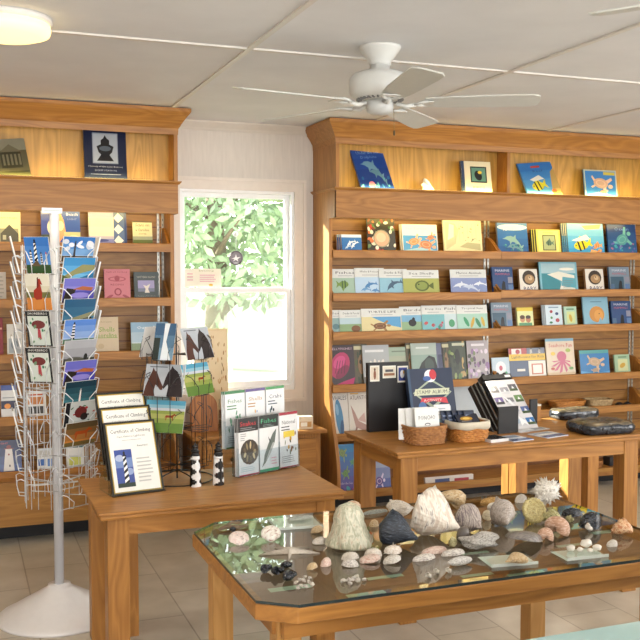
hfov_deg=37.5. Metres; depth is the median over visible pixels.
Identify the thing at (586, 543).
shell
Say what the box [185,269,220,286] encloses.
paper note
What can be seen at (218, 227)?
tree
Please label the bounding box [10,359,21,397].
postcard
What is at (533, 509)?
shell
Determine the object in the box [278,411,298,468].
brochure
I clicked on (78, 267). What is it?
postcard
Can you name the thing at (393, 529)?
shell
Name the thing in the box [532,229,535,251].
book
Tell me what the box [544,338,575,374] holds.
book
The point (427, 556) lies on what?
shell
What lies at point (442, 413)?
card
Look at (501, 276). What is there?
book
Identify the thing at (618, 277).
book
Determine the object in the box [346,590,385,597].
slip
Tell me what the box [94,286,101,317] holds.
postcard
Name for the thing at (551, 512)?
shell
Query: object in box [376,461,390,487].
book
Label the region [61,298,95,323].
postcard
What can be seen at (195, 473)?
lighthouse figurine
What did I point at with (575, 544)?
slip
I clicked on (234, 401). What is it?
brochure
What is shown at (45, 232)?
book
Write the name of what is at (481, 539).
cluster
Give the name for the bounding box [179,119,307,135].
trim
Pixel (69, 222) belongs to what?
book
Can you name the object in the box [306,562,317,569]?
shell
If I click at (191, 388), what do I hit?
postcard
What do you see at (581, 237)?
book
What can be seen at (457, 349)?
book
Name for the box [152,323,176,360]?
postcard
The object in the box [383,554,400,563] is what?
shell
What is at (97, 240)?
postcard
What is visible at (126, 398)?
framed certificate
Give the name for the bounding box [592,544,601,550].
shell
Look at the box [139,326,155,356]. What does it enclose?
postcard
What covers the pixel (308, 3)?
trim
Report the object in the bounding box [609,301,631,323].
book
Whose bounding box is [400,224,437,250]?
book
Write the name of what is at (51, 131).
bookcase
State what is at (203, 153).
wall
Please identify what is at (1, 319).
book
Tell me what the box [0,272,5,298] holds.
book
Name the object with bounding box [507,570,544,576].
slip
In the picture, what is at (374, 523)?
shell
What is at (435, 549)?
shell
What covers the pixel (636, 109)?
trim
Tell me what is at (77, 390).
postcard
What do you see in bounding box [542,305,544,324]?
book
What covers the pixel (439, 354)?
book
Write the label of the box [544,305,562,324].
book
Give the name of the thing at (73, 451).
book
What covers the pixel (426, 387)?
album
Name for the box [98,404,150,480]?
framed certificate
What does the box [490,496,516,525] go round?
conch shell
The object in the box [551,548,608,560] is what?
card
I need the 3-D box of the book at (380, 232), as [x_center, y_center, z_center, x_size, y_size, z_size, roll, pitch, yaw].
[0.397,-0.545,6.118,0.200,0.223,0.046,-1,3,-21]
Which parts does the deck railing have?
post, rail, rail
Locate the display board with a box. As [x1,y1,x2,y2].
[366,361,407,431]
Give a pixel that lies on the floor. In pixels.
(173, 576)
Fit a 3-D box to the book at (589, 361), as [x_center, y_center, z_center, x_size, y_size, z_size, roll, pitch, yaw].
[1.966,0.304,6.765,0.251,0.176,0.049,-1,3,-21]
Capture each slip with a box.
[267,517,322,529]
[268,584,311,591]
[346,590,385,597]
[366,574,403,579]
[460,572,493,577]
[461,550,488,555]
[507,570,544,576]
[556,543,579,547]
[590,530,610,534]
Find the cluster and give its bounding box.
[457,531,499,549]
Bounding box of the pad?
[454,386,482,417]
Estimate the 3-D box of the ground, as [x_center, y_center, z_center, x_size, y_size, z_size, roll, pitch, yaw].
[-7.112,0.178,32.610,70.000,0.050,54.100,-1,3,-21]
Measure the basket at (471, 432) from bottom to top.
0.092 m
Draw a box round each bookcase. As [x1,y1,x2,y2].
[0,97,190,538]
[305,117,639,506]
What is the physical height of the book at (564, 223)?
0.225 m
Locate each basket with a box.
[401,422,447,445]
[444,417,490,442]
[548,398,585,407]
[583,397,613,406]
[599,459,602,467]
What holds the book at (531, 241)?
on the bookcase at (433, 153)
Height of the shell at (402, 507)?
0.051 m
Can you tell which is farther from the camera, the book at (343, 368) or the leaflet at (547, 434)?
the book at (343, 368)
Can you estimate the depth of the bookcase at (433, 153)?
6.28 m
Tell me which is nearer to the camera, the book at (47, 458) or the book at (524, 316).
the book at (47, 458)
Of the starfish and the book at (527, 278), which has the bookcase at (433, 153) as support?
the book at (527, 278)
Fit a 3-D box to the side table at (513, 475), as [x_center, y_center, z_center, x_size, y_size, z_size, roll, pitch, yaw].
[1.319,0.928,5.404,0.570,0.600,0.170,-1,3,-21]
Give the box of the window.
[180,188,293,393]
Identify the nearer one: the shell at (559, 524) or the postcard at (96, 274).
the shell at (559, 524)
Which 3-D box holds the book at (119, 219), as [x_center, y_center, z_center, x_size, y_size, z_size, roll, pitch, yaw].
[-1.172,-0.531,5.521,0.075,0.203,0.048,-1,3,-21]
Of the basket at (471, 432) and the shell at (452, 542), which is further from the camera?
the basket at (471, 432)
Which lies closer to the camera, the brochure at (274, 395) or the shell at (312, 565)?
the shell at (312, 565)
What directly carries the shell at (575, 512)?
on the glass table at (324, 607)
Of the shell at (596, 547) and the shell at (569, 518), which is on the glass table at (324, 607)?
the shell at (569, 518)
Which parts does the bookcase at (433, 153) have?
panel, cornice, ledge moulding, kick plate, panel, board, shelf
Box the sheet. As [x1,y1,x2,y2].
[485,379,537,428]
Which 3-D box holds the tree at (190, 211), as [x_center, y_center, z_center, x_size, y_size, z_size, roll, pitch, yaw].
[-2.840,-1.782,12.925,3.015,5.868,3.182,2,3,28]
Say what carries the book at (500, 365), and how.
on the bookcase at (433, 153)
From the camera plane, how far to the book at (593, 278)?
6.72 m
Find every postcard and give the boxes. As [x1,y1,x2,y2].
[8,236,19,272]
[9,261,20,297]
[9,286,20,322]
[10,310,20,347]
[10,335,21,372]
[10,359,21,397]
[11,383,21,421]
[11,407,22,446]
[23,237,52,272]
[24,274,52,309]
[25,311,53,345]
[25,347,53,382]
[60,236,94,260]
[61,257,95,281]
[61,278,95,302]
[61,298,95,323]
[61,318,95,344]
[62,339,96,364]
[62,359,96,385]
[62,379,96,406]
[63,399,95,426]
[63,419,96,447]
[93,237,100,262]
[93,262,100,292]
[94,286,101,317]
[94,309,101,338]
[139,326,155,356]
[143,364,185,396]
[146,400,185,433]
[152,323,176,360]
[180,327,213,360]
[180,362,214,396]
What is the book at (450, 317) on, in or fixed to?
on the bookcase at (433, 153)
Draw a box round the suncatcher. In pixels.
[229,231,242,264]
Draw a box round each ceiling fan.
[232,42,540,135]
[588,4,639,15]
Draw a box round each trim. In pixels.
[51,30,639,84]
[171,0,316,107]
[174,176,306,406]
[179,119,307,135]
[375,22,639,120]
[545,108,639,130]
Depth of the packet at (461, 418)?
4.23 m
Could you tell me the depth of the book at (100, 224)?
5.48 m
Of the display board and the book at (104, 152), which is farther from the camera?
the book at (104, 152)
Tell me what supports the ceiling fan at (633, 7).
hanging from the ceiling
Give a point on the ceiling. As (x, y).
(489, 34)
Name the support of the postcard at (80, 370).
in the rack at (60, 608)
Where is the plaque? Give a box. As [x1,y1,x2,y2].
[190,394,217,432]
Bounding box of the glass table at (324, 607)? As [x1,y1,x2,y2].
[192,493,639,639]
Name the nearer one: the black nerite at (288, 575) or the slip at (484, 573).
the black nerite at (288, 575)
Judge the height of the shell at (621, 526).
0.047 m
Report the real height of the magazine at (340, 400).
0.263 m
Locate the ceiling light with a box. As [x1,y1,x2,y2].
[0,6,52,44]
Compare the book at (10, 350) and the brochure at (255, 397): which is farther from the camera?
the book at (10, 350)
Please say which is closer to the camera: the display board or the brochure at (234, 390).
the brochure at (234, 390)
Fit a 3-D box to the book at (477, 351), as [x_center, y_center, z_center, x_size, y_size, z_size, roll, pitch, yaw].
[1.075,0.273,6.412,0.167,0.264,0.048,-1,3,-21]
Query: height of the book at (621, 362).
0.136 m
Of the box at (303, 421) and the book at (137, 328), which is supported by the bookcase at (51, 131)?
the book at (137, 328)
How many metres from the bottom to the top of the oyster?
0.031 m
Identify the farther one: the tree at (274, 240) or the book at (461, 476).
the tree at (274, 240)
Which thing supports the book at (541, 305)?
on the bookcase at (433, 153)
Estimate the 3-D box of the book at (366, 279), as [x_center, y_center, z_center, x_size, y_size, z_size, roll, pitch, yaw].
[0.321,-0.248,6.098,0.209,0.176,0.032,-1,3,-21]
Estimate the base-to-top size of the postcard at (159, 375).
0.125 m
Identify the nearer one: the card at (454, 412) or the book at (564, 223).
the card at (454, 412)
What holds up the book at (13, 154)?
on the bookcase at (51, 131)
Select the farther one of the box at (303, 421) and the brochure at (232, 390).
the box at (303, 421)
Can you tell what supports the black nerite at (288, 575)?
on the glass table at (324, 607)
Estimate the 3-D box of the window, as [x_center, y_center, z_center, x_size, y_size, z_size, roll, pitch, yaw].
[-0.539,-0.184,6.056,0.755,1.285,0.100,-1,3,-21]
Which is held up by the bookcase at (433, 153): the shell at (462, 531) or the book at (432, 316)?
the book at (432, 316)
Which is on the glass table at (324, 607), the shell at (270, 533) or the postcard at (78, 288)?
the shell at (270, 533)
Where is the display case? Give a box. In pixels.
[468,372,537,433]
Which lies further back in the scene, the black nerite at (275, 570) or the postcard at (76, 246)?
the postcard at (76, 246)
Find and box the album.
[404,367,455,409]
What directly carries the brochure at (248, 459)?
in the brochure holder
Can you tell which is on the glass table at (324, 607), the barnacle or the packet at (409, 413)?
the barnacle
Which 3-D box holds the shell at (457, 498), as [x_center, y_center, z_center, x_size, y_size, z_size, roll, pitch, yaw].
[0.421,0.567,2.984,0.097,0.066,0.073,-1,3,-21]
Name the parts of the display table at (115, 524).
leg, leg, edge moulding, leg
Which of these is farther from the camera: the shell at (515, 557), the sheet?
the sheet
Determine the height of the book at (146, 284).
0.168 m
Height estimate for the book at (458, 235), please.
0.225 m
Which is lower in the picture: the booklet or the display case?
the booklet
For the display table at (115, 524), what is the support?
on the floor
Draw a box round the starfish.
[259,547,319,558]
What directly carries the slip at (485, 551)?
on the glass table at (324, 607)
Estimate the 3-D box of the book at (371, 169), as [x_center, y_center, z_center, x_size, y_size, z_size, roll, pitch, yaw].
[0.327,-0.957,5.980,0.257,0.309,0.143,-1,3,-25]
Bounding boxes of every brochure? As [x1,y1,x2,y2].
[221,390,233,448]
[222,390,235,448]
[224,390,244,448]
[234,416,252,476]
[236,416,254,476]
[237,416,258,476]
[245,387,264,416]
[258,413,275,471]
[258,413,278,472]
[265,385,284,414]
[278,410,295,468]
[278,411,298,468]
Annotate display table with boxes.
[78,465,346,639]
[344,418,639,624]
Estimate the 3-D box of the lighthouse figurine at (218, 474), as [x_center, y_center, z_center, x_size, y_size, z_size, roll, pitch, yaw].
[-0.408,0.573,3.775,0.047,0.174,0.047,-1,3,-21]
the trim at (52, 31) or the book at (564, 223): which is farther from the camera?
the book at (564, 223)
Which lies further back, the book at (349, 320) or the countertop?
the book at (349, 320)
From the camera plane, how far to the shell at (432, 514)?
2.64 m
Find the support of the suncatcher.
hanging from the window
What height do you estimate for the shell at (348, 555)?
0.020 m
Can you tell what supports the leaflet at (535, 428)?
on the display table at (383, 447)
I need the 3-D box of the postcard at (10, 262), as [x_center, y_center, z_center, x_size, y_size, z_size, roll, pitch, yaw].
[-1.296,-0.171,4.001,0.042,0.155,0.120,-1,3,-20]
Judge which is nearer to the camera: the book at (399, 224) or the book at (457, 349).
the book at (399, 224)
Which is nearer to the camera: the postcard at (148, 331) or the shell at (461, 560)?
the shell at (461, 560)
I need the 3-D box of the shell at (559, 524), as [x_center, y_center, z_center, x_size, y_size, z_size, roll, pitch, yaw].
[0.680,0.587,2.691,0.066,0.055,0.060,-1,3,-21]
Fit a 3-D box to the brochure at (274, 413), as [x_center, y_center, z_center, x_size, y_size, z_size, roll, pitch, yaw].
[-0.223,0.522,4.016,0.004,0.240,0.108,1,2,45]
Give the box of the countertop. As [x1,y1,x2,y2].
[527,621,639,639]
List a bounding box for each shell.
[228,531,248,544]
[261,525,280,541]
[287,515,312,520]
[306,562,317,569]
[311,525,322,532]
[312,537,325,544]
[320,557,330,566]
[324,502,373,550]
[341,552,358,559]
[341,559,358,567]
[359,554,380,563]
[363,509,387,514]
[364,548,381,556]
[369,519,378,526]
[379,509,417,544]
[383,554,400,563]
[386,499,413,515]
[410,485,459,535]
[412,553,434,561]
[421,178,433,189]
[421,546,446,553]
[441,490,465,509]
[441,548,464,556]
[448,536,456,546]
[448,556,471,565]
[455,503,481,531]
[456,526,469,543]
[480,497,494,502]
[482,510,490,520]
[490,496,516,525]
[505,531,542,541]
[505,552,528,563]
[515,494,526,502]
[522,497,546,523]
[529,476,560,504]
[537,527,553,541]
[543,509,560,520]
[545,516,569,536]
[561,507,582,516]
[565,515,573,521]
[567,545,574,550]
[578,512,601,529]
[580,539,591,547]
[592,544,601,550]
[606,539,617,546]
[611,518,632,534]
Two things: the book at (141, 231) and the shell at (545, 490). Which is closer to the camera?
the shell at (545, 490)
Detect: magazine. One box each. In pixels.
[332,393,348,433]
[348,392,365,430]
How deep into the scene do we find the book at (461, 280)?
6.36 m
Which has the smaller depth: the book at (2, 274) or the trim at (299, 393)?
the book at (2, 274)
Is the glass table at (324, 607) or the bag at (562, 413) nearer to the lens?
the glass table at (324, 607)
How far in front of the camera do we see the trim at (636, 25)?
4.13 m
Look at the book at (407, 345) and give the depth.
6.24 m
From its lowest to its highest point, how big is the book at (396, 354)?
0.235 m
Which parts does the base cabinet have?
drawer, drawer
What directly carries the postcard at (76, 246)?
in the rack at (60, 608)
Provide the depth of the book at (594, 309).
6.74 m
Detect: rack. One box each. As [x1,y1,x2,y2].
[0,208,100,637]
[140,328,212,486]
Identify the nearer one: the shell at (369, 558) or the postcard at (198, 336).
the shell at (369, 558)
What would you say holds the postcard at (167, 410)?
in the rack at (178, 353)
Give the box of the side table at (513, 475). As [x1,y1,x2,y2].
[501,456,598,511]
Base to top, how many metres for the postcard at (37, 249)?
0.150 m
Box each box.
[297,415,312,428]
[603,455,612,465]
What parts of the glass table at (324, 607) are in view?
leg, leg, leg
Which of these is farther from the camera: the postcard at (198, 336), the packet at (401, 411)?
the packet at (401, 411)
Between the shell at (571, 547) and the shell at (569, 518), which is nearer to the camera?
the shell at (571, 547)
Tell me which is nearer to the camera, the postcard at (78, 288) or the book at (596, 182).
the postcard at (78, 288)
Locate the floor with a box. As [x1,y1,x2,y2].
[0,478,639,639]
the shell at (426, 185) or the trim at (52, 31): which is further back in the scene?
the shell at (426, 185)
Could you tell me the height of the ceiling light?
0.073 m
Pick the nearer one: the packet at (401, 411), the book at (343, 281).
the packet at (401, 411)
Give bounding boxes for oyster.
[384,544,401,554]
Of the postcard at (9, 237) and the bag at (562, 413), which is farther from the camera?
the bag at (562, 413)
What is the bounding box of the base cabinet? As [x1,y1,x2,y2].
[182,424,326,476]
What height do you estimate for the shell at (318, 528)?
0.023 m
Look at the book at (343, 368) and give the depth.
6.06 m
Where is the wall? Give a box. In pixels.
[178,129,312,468]
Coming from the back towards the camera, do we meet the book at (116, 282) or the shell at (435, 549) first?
the book at (116, 282)
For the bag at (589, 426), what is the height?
0.060 m
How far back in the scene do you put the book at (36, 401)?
5.39 m
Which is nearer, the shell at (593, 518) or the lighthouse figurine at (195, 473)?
the shell at (593, 518)
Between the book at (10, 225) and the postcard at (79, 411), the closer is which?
the postcard at (79, 411)
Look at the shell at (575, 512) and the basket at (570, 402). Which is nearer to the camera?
the shell at (575, 512)
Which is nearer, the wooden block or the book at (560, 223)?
the wooden block
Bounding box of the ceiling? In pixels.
[0,0,639,136]
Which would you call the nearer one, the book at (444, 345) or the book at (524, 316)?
the book at (444, 345)
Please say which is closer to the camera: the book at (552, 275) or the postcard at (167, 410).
the postcard at (167, 410)
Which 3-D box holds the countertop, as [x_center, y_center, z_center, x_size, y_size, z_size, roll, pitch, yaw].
[1.307,0.968,1.461,2.150,0.920,0.800,-1,3,-21]
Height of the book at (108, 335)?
0.212 m
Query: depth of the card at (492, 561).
2.44 m
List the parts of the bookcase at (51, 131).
kick plate, panel, board, ledge moulding, shelf, cornice, panel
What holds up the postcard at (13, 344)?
in the rack at (60, 608)
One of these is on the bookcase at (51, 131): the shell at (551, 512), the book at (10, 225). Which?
the book at (10, 225)
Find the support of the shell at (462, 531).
on the glass table at (324, 607)
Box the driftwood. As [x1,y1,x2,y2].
[218,521,247,530]
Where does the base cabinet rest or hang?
on the floor
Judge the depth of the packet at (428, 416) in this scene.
4.14 m
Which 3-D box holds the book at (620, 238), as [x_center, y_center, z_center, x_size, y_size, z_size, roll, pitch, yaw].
[2.176,-0.578,6.802,0.251,0.224,0.052,-1,3,-21]
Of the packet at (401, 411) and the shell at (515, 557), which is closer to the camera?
the shell at (515, 557)
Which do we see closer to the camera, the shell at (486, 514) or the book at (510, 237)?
the shell at (486, 514)
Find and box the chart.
[195,328,227,423]
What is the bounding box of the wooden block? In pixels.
[537,404,540,420]
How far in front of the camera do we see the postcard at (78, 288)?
3.95 m
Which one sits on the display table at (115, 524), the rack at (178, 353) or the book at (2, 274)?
the rack at (178, 353)
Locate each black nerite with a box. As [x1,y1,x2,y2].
[260,564,271,573]
[271,566,284,574]
[280,560,292,568]
[282,570,296,580]
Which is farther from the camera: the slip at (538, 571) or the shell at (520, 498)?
the shell at (520, 498)
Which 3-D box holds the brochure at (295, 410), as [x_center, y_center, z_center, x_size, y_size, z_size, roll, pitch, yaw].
[-0.142,0.518,4.097,0.004,0.240,0.108,1,2,45]
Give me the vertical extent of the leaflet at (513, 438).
0.004 m
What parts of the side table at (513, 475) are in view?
leg, leg, leg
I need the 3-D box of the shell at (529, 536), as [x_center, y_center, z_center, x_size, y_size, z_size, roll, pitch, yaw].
[0.562,0.597,2.596,0.132,0.044,0.084,-1,3,-21]
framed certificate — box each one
[94,390,146,464]
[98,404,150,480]
[103,419,164,496]
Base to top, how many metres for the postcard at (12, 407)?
0.155 m
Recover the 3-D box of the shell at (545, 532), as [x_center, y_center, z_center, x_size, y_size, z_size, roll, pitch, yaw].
[0.628,0.598,2.631,0.051,0.039,0.037,-1,3,-21]
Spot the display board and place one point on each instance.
(386, 393)
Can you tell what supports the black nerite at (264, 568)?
on the glass table at (324, 607)
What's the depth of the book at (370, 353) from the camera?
6.13 m
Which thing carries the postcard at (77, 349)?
in the rack at (60, 608)
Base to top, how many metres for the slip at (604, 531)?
0.001 m
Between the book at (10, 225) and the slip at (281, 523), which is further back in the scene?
the book at (10, 225)
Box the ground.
[186,299,284,374]
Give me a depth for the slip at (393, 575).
2.40 m
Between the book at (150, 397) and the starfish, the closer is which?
the starfish
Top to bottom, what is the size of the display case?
0.271 m
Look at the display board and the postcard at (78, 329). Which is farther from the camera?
the display board
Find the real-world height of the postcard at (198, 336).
0.125 m
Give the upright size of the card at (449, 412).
0.098 m
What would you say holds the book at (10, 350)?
on the bookcase at (51, 131)
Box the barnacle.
[585,523,592,531]
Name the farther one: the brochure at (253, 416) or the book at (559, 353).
the book at (559, 353)
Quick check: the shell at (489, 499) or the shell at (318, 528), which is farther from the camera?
the shell at (489, 499)
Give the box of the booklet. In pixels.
[485,435,508,442]
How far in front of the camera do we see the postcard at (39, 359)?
3.91 m
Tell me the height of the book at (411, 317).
0.168 m
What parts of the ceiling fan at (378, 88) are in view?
blade, blade, blade, blade, blade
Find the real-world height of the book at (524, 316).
0.140 m
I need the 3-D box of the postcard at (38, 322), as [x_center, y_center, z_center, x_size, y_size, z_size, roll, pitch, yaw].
[-1.163,0.036,3.904,0.106,0.150,0.040,0,3,8]
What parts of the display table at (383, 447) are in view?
leg, leg, edge moulding, leg, leg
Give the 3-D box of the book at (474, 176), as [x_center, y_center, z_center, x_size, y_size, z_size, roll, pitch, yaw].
[1.028,-0.938,6.219,0.222,0.217,0.054,-1,3,-21]
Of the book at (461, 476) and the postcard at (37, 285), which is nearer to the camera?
the postcard at (37, 285)
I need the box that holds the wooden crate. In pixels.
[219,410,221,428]
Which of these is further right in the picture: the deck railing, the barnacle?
the barnacle
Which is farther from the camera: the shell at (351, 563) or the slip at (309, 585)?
the shell at (351, 563)
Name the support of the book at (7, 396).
on the bookcase at (51, 131)
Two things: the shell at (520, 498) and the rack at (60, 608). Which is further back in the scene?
the rack at (60, 608)
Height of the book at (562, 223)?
0.225 m
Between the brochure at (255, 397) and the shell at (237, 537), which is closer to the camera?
the shell at (237, 537)
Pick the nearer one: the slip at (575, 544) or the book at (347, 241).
the slip at (575, 544)
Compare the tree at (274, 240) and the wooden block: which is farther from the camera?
the tree at (274, 240)
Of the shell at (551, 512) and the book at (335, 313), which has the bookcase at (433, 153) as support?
the book at (335, 313)
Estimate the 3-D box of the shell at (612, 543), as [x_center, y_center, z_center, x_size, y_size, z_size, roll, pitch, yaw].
[0.803,0.611,2.590,0.037,0.017,0.028,-1,3,-21]
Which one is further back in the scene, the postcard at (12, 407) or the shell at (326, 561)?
the postcard at (12, 407)
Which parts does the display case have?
panel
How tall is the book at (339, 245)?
0.120 m
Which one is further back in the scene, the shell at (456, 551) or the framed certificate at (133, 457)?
the framed certificate at (133, 457)
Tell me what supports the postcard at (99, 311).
in the rack at (60, 608)
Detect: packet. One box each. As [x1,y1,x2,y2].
[398,408,413,439]
[405,409,414,426]
[413,407,439,426]
[454,414,479,422]
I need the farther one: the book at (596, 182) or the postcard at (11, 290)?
the book at (596, 182)
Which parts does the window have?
sash, sash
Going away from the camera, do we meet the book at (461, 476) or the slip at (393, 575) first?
the slip at (393, 575)
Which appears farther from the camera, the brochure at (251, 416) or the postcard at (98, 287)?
the postcard at (98, 287)
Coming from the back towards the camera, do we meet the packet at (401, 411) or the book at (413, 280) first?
the book at (413, 280)
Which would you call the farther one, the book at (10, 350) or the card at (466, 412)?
the book at (10, 350)
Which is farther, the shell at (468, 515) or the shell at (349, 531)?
the shell at (468, 515)
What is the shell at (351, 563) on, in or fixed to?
on the glass table at (324, 607)
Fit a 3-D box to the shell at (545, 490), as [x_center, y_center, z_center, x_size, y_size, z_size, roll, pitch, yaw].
[0.722,0.548,3.016,0.105,0.100,0.103,0,3,10]
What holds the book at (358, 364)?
on the bookcase at (433, 153)
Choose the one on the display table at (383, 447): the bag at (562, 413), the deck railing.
the bag at (562, 413)
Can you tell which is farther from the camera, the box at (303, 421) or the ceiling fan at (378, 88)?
the box at (303, 421)
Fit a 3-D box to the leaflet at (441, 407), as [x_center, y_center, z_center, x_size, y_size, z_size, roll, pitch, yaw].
[0.557,0.445,4.246,0.080,0.125,0.041,-1,3,-21]
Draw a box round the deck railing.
[187,355,284,380]
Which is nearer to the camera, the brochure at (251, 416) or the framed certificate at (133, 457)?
the framed certificate at (133, 457)
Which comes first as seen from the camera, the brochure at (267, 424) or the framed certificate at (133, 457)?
the framed certificate at (133, 457)
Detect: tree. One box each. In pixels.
[184,197,284,333]
[185,197,229,268]
[256,201,282,292]
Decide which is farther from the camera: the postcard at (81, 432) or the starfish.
the postcard at (81, 432)
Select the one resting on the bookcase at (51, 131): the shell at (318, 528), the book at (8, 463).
the book at (8, 463)
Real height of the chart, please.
0.602 m
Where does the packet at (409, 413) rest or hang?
in the basket at (434, 435)
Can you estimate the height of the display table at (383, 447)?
0.750 m
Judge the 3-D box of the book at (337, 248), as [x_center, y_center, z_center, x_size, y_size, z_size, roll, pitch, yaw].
[0.173,-0.490,6.080,0.139,0.120,0.038,-1,3,-21]
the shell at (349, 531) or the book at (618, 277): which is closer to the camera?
the shell at (349, 531)
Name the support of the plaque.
on the base cabinet
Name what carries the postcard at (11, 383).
in the rack at (60, 608)
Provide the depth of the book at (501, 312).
6.46 m
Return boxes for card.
[440,411,447,432]
[446,410,452,421]
[452,410,457,421]
[463,410,473,415]
[478,555,537,567]
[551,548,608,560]
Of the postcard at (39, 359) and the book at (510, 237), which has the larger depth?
the book at (510, 237)
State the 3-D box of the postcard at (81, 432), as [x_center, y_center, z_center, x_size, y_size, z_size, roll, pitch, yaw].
[-1.014,0.480,3.991,0.030,0.103,0.160,2,4,38]
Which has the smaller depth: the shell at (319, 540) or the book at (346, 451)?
the shell at (319, 540)
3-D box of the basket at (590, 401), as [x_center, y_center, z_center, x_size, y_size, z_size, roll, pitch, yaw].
[2.007,0.595,6.804,0.209,0.056,0.145,-1,3,-15]
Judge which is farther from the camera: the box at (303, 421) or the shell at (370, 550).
the box at (303, 421)
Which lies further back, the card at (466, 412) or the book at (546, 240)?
the book at (546, 240)
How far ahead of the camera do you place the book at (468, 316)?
6.37 m
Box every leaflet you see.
[434,404,449,422]
[503,435,533,441]
[518,427,549,432]
[528,431,567,438]
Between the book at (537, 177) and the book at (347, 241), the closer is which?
the book at (347, 241)
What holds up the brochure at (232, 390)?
in the brochure holder
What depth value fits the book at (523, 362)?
6.56 m
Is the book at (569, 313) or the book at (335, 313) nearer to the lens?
the book at (335, 313)
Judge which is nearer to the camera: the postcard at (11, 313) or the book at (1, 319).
the postcard at (11, 313)
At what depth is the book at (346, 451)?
5.96 m
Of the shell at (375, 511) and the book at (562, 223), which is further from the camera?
the book at (562, 223)
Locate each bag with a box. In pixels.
[549,406,598,420]
[566,417,634,435]
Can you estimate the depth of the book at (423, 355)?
6.27 m
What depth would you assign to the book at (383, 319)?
6.13 m
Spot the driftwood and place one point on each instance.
(228, 525)
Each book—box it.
[0,138,30,175]
[0,212,20,241]
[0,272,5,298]
[0,318,2,354]
[0,439,21,471]
[1,385,16,416]
[7,324,21,353]
[27,392,45,415]
[37,448,51,469]
[40,211,49,241]
[59,211,79,241]
[66,445,83,467]
[83,130,126,178]
[88,212,113,242]
[95,317,118,351]
[103,269,130,297]
[113,213,126,242]
[130,322,167,350]
[132,221,152,242]
[133,272,158,297]
[147,396,168,399]
[332,269,354,292]
[332,310,339,331]
[332,345,355,384]
[336,235,338,249]
[338,234,340,249]
[338,444,353,490]
[339,310,361,331]
[340,234,361,249]
[350,150,394,188]
[351,344,366,383]
[354,268,383,292]
[361,308,401,330]
[361,345,388,382]
[366,219,395,249]
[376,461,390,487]
[378,269,406,292]
[388,347,405,361]
[398,224,401,249]
[399,306,421,329]
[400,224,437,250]
[402,270,439,292]
[405,343,410,368]
[410,343,436,368]
[421,305,444,329]
[424,473,472,483]
[436,343,443,367]
[440,342,449,367]
[442,220,482,250]
[444,305,456,328]
[447,341,467,378]
[449,269,486,291]
[456,305,487,328]
[459,161,491,191]
[466,340,489,378]
[489,302,512,327]
[490,267,513,291]
[491,357,509,374]
[495,223,528,251]
[508,347,546,376]
[515,307,533,325]
[516,162,561,193]
[517,269,537,289]
[529,229,532,251]
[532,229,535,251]
[534,229,560,251]
[538,262,577,289]
[541,305,543,324]
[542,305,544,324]
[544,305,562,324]
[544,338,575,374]
[560,223,563,251]
[562,223,565,251]
[562,306,576,324]
[564,223,567,251]
[565,223,604,251]
[577,350,609,373]
[581,297,608,323]
[582,169,617,195]
[583,269,603,288]
[605,224,636,252]
[607,267,629,288]
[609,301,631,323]
[613,354,630,371]
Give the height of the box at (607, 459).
0.080 m
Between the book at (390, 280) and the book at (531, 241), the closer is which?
the book at (390, 280)
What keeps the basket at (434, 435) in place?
on the display table at (383, 447)
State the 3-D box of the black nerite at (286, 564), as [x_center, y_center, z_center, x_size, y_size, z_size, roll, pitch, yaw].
[-0.086,0.619,2.387,0.031,0.022,0.037,0,3,3]

